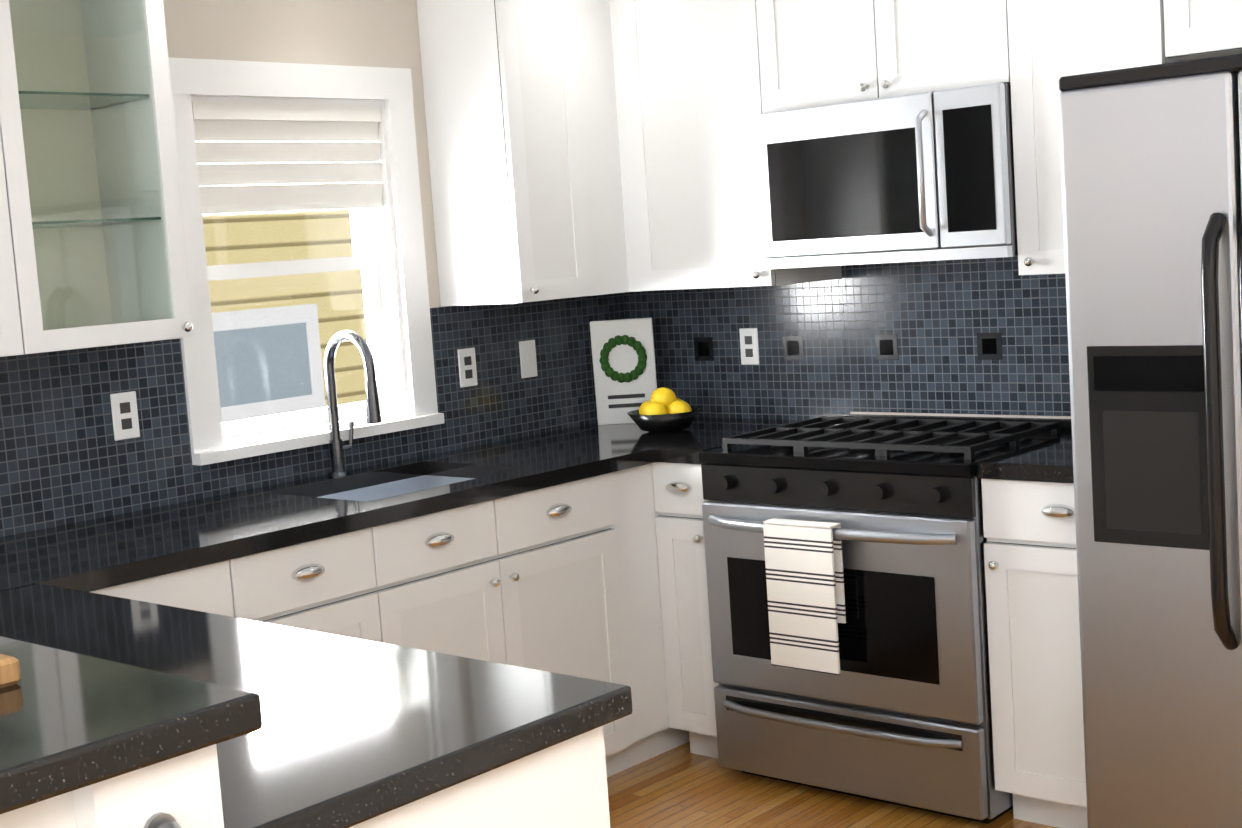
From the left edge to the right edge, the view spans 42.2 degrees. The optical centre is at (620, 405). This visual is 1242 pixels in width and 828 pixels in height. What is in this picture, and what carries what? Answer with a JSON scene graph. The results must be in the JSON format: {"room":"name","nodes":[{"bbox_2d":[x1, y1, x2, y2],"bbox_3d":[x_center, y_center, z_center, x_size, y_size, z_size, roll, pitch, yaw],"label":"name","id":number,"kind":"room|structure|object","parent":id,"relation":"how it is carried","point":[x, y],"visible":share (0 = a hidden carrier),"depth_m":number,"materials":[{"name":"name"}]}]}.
{"room":"kitchen","nodes":[
{"label":"kitchen","id":0,"kind":"room"},
{"bbox_2d":[163,0,446,307],"bbox_3d":[-2.777,0.231,2.266,0.270,2.470,8.760,1,8,41],"label":"wall","id":1,"kind":"structure","parent":0,"point":[375,33],"depth_m":4.42,"materials":[{"name":"paint"}]},
{"bbox_2d":[0,0,55,356],"bbox_3d":[-1.699,-0.616,3.194,0.328,1.118,0.901,1,8,41],"label":"upper cabinet","id":2,"kind":"object","parent":1,"relation":"attached to","point":[25,306],"depth_m":3.43,"materials":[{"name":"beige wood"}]},
{"bbox_2d":[20,0,194,350],"bbox_3d":[-1.310,-0.687,3.634,0.328,1.118,0.475,1,8,41],"label":"upper cabinet","id":3,"kind":"object","parent":1,"relation":"attached to","point":[93,251],"depth_m":3.80,"materials":[{"name":"beige"}]},
{"bbox_2d":[168,57,444,465],"bbox_3d":[-0.899,-0.409,4.429,0.185,1.030,0.840,1,8,41],"label":"window","id":4,"kind":"structure","parent":1,"relation":"in","point":[388,258],"depth_m":4.50,"materials":[{"name":"white wood"}]},
{"bbox_2d":[192,101,383,214],"bbox_3d":[-0.898,-0.673,4.386,0.045,0.287,0.626,1,8,41],"label":"shade","id":5,"kind":"object","parent":4,"relation":"attached to","point":[315,140],"visible":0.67,"depth_m":4.36,"materials":[{"name":"white fabric"}]},
{"bbox_2d":[416,0,579,305],"bbox_3d":[-0.346,-0.862,4.714,0.338,1.118,0.300,1,8,41],"label":"upper cabinet","id":6,"kind":"object","parent":1,"relation":"attached to","point":[496,114],"depth_m":4.61,"materials":[{"name":"white wood"}]},
{"bbox_2d":[0,256,1070,536],"bbox_3d":[-0.273,0.009,3.517,2.058,0.479,3.248,1,8,41],"label":"tile backsplash","id":7,"kind":"structure","parent":1,"relation":"attached to","point":[986,336],"depth_m":4.64,"materials":[{"name":"tile"}]},
{"bbox_2d":[110,391,139,440],"bbox_3d":[-1.224,0.027,3.980,0.007,0.115,0.070,1,8,41],"label":"outlet","id":8,"kind":"object","parent":7,"relation":"attached to","point":[125,415],"depth_m":3.98,"materials":[{"name":"white plastic"}]},
{"bbox_2d":[457,347,477,387],"bbox_3d":[-0.460,-0.113,4.842,0.007,0.115,0.070,1,8,41],"label":"outlet","id":9,"kind":"object","parent":7,"relation":"attached to","point":[466,357],"depth_m":4.84,"materials":[{"name":"white plastic"}]},
{"bbox_2d":[519,340,537,377],"bbox_3d":[-0.288,-0.144,5.034,0.010,0.115,0.070,1,8,41],"label":"light switch","id":10,"kind":"object","parent":7,"relation":"attached to","point":[528,363],"depth_m":5.03,"materials":[{"name":"white plastic"}]},
{"bbox_2d":[739,328,759,364],"bbox_3d":[0.403,-0.184,5.059,0.070,0.115,0.007,1,8,41],"label":"outlet","id":11,"kind":"object","parent":7,"relation":"attached to","point":[749,347],"depth_m":5.05,"materials":[{"name":"white plastic"}]},
{"bbox_2d":[607,741,1057,827],"bbox_3d":[-0.434,1.523,0.696,6.400,0.100,9.200,1,8,41],"label":"floor","id":12,"kind":"structure","parent":0,"point":[681,786],"depth_m":4.27,"materials":[{"name":"brown wood"}]},
{"bbox_2d":[90,552,269,622],"bbox_3d":[-1.178,0.787,3.598,0.618,0.880,0.510,1,8,41],"label":"base cabinet","id":13,"kind":"object","parent":12,"relation":"on","point":[236,587],"depth_m":3.46,"materials":[{"name":"white"}]},
{"bbox_2d":[0,752,563,827],"bbox_3d":[-0.801,0.875,2.471,1.400,0.880,0.590,1,8,41],"label":"base cabinet","id":14,"kind":"object","parent":12,"relation":"on","point":[527,795],"depth_m":1.97,"materials":[{"name":"white wood"}]},
{"bbox_2d":[0,632,267,819],"bbox_3d":[-1.341,0.324,2.208,2.198,0.040,0.460,1,8,41],"label":"countertop","id":15,"kind":"structure","parent":14,"relation":"on","point":[76,721],"depth_m":1.61,"materials":[{"name":"black stone"}]},
{"bbox_2d":[0,654,20,687],"bbox_3d":[-0.993,0.295,1.908,0.720,0.030,0.220,1,8,41],"label":"board","id":16,"kind":"object","parent":15,"relation":"on","point":[10,675],"visible":1,"depth_m":1.74,"materials":[{"name":"brown wood"}]},
{"bbox_2d":[0,584,632,827],"bbox_3d":[-0.767,0.416,2.401,1.530,0.040,0.638,1,8,41],"label":"countertop","id":17,"kind":"structure","parent":14,"relation":"on","point":[360,733],"depth_m":2.06,"materials":[{"name":"black stone"}]},
{"bbox_2d":[262,520,409,647],"bbox_3d":[-0.918,0.740,3.892,0.618,0.880,0.520,1,8,41],"label":"base cabinet","id":18,"kind":"object","parent":12,"relation":"on","point":[351,584],"depth_m":3.74,"materials":[{"name":"white wood"}]},
{"bbox_2d":[410,462,685,776],"bbox_3d":[-0.005,0.576,4.892,0.658,0.880,0.988,1,8,41],"label":"base cabinet","id":19,"kind":"object","parent":12,"relation":"on","point":[602,578],"depth_m":4.33,"materials":[{"name":"white wood"}]},
{"bbox_2d":[0,417,763,591],"bbox_3d":[-0.749,0.350,4.063,0.633,0.244,3.146,1,8,41],"label":"countertop","id":20,"kind":"structure","parent":19,"relation":"on","point":[100,553],"depth_m":3.90,"materials":[{"name":"black stone"}]},
{"bbox_2d":[324,330,380,476],"bbox_3d":[-0.714,-0.005,4.356,0.217,0.398,0.094,1,8,41],"label":"faucet","id":21,"kind":"object","parent":20,"relation":"on","point":[337,448],"visible":1,"depth_m":4.37,"materials":[{"name":"silver metal"}]},
{"bbox_2d":[590,317,656,424],"bbox_3d":[0.011,-0.106,5.169,0.200,0.339,0.067,-3,6,6],"label":"sign","id":22,"kind":"object","parent":20,"relation":"on","point":[624,365],"visible":0.98,"depth_m":5.16,"materials":[{"name":"white paper"}]},
{"bbox_2d":[627,387,701,432],"bbox_3d":[0.132,0.012,4.930,0.230,0.134,0.230,1,8,41],"label":"bowl","id":23,"kind":"object","parent":20,"relation":"on","point":[662,409],"visible":1,"depth_m":4.87,"materials":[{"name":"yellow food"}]},
{"bbox_2d":[666,463,718,757],"bbox_3d":[0.394,0.560,4.784,0.203,0.880,0.618,1,8,41],"label":"base cabinet","id":24,"kind":"object","parent":12,"relation":"on","point":[686,489],"depth_m":4.54,"materials":[{"name":"white wood"}]},
{"bbox_2d":[652,419,802,463],"bbox_3d":[0.374,0.106,4.704,0.141,0.040,0.656,1,8,41],"label":"countertop","id":25,"kind":"structure","parent":24,"relation":"on","point":[686,450],"depth_m":4.61,"materials":[{"name":"black stone"}]},
{"bbox_2d":[699,414,1071,823],"bbox_3d":[0.734,0.543,4.382,0.833,0.948,0.718,1,8,41],"label":"range","id":26,"kind":"object","parent":12,"relation":"on","point":[845,572],"visible":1,"depth_m":4.12,"materials":[{"name":"silver metal"}]},
{"bbox_2d":[981,479,1087,827],"bbox_3d":[1.252,0.577,4.027,0.408,0.880,0.618,1,8,41],"label":"base cabinet","id":27,"kind":"object","parent":12,"relation":"on","point":[1029,527],"depth_m":3.85,"materials":[{"name":"white wood"}]},
{"bbox_2d":[976,434,1073,482],"bbox_3d":[1.218,0.122,3.974,0.413,0.040,0.633,1,8,41],"label":"countertop","id":28,"kind":"structure","parent":27,"relation":"on","point":[1050,460],"depth_m":3.84,"materials":[{"name":"black stone"}]},
{"bbox_2d":[1058,54,1241,827],"bbox_3d":[1.542,0.180,3.324,0.905,1.771,0.970,1,8,41],"label":"fridge","id":29,"kind":"object","parent":12,"relation":"on","point":[1151,166],"visible":1,"depth_m":3.18,"materials":[{"name":"silver metal"}]},
{"bbox_2d":[850,412,1070,418],"bbox_3d":[2.294,-0.236,3.445,6.000,2.470,0.220,1,8,41],"label":"wall","id":30,"kind":"structure","parent":0,"point":[974,415],"depth_m":4.60,"materials":[{"name":"paint"}]},
{"bbox_2d":[620,0,841,290],"bbox_3d":[0.322,-0.915,4.784,0.610,1.118,0.358,1,8,41],"label":"upper cabinet","id":31,"kind":"object","parent":30,"relation":"attached to","point":[697,73],"depth_m":4.67,"materials":[{"name":"white wood"}]},
{"bbox_2d":[776,0,899,110],"bbox_3d":[0.655,-1.146,4.453,0.440,0.638,0.358,1,8,41],"label":"upper cabinet","id":32,"kind":"object","parent":30,"relation":"attached to","point":[828,52],"depth_m":4.32,"materials":[{"name":"white wood"}]},
{"bbox_2d":[753,83,1017,268],"bbox_3d":[0.780,-0.607,4.366,0.756,0.428,0.451,1,8,41],"label":"microwave","id":33,"kind":"object","parent":32,"relation":"attached to","point":[924,176],"visible":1,"depth_m":4.20,"materials":[{"name":"silver metal"}]},
{"bbox_2d":[896,0,1011,95],"bbox_3d":[0.895,-1.141,4.241,0.440,0.638,0.358,1,8,41],"label":"upper cabinet","id":34,"kind":"object","parent":30,"relation":"attached to","point":[941,44],"depth_m":4.09,"materials":[{"name":"white wood"}]},
{"bbox_2d":[1008,0,1195,275],"bbox_3d":[1.224,-0.897,3.989,0.515,1.118,0.358,1,8,41],"label":"upper cabinet","id":35,"kind":"object","parent":30,"relation":"attached to","point":[1052,40],"depth_m":3.93,"materials":[{"name":"white wood"}]},
{"bbox_2d":[1192,0,1241,58],"bbox_3d":[1.547,-1.133,3.665,0.510,0.628,0.358,1,8,41],"label":"upper cabinet","id":36,"kind":"object","parent":30,"relation":"attached to","point":[1216,24],"depth_m":3.65,"materials":[{"name":"white wood"}]},
{"label":"outside","id":37,"kind":"structure","parent":0,"visible":0},
{"bbox_2d":[198,162,366,421],"bbox_3d":[-2.186,-0.651,5.462,0.100,5.500,5.500,1,8,41],"label":"house","id":38,"kind":"structure","parent":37,"point":[267,232],"depth_m":6.39,"materials":[{"name":"yellow wood"}]}
]}

